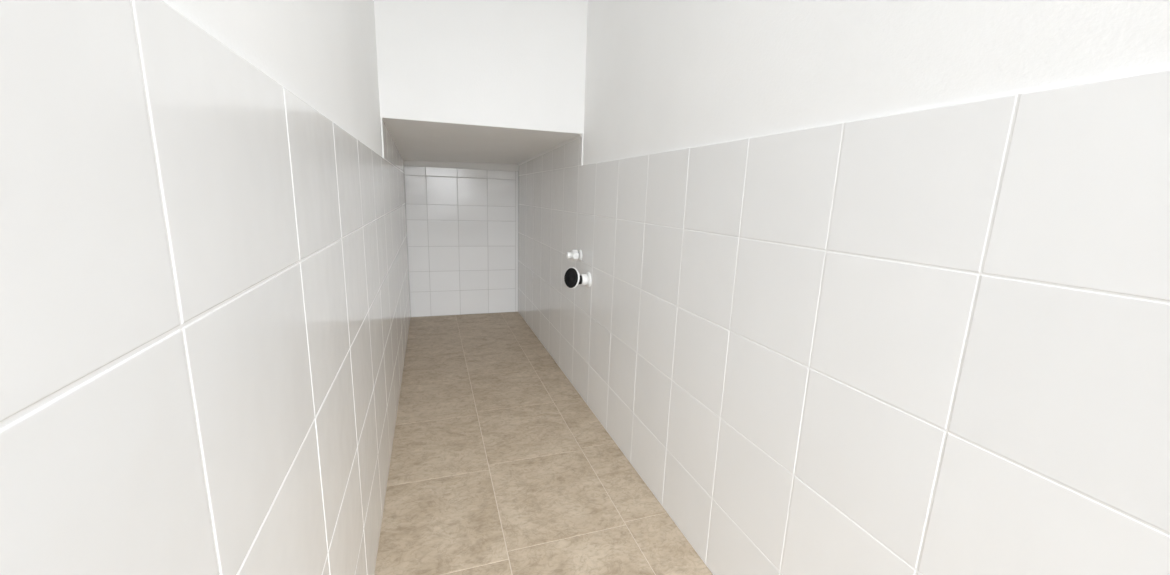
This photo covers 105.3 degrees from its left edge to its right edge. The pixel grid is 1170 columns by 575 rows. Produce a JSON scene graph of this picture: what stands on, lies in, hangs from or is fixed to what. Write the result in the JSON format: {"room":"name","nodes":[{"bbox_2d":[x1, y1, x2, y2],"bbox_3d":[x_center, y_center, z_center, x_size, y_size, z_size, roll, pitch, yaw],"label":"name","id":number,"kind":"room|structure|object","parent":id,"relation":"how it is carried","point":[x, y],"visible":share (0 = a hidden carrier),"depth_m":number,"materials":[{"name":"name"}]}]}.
{"room":"bathroom","nodes":[
{"label":"bathroom","id":0,"kind":"room"},
{"bbox_2d":[0,0,410,574],"bbox_3d":[-0.551,-0.539,0.915,0.116,2.640,4.465,-2,12,-19],"label":"wall","id":1,"kind":"structure","parent":0,"point":[205,315],"depth_m":0.30,"materials":[{"name":"white tile"}]},
{"bbox_2d":[403,161,518,316],"bbox_3d":[-0.844,-0.941,3.074,0.769,2.540,0.121,-2,12,-19],"label":"wall","id":2,"kind":"structure","parent":0,"point":[462,218],"depth_m":3.13,"materials":[{"name":"white tile"}]},
{"bbox_2d":[374,0,587,163],"bbox_3d":[-0.578,-1.366,2.253,0.769,1.360,1.412,-2,12,-19],"label":"ceiling","id":3,"kind":"structure","parent":0,"point":[468,81],"depth_m":1.70,"materials":[{"name":"white paint"}]},
{"bbox_2d":[374,312,712,574],"bbox_3d":[-0.180,0.680,1.309,0.998,0.120,4.465,-2,12,-19],"label":"floor","id":4,"kind":"structure","parent":0,"point":[499,465],"depth_m":1.41,"materials":[{"name":"beige tile"}]},
{"bbox_2d":[518,0,1169,574],"bbox_3d":[0.275,-0.569,1.198,0.116,2.640,4.465,-2,12,-19],"label":"wall","id":5,"kind":"structure","parent":0,"point":[877,287],"depth_m":0.65,"materials":[{"name":"white tile"}]},
{"bbox_2d":[518,134,581,164],"bbox_3d":[-0.245,-0.753,2.505,0.011,0.069,1.397,-2,12,-19],"label":"trim","id":6,"kind":"structure","parent":5,"relation":"attached to","point":[579,135],"depth_m":2.27,"materials":[{"name":"white"}]},
{"bbox_2d":[566,250,581,260],"bbox_3d":[-0.049,-0.138,1.915,0.061,0.049,0.049,-2,12,-19],"label":"water valve","id":7,"kind":"object","parent":5,"relation":"attached to","point":[575,255],"visible":1,"depth_m":1.90,"materials":[{"name":"white plastic"}]},
{"bbox_2d":[564,267,590,288],"bbox_3d":[-0.029,-0.040,1.816,0.096,0.086,0.081,-2,12,-19],"label":"drain pipe","id":8,"kind":"object","parent":5,"relation":"attached to","point":[572,278],"visible":1,"depth_m":1.81,"materials":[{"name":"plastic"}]}
]}

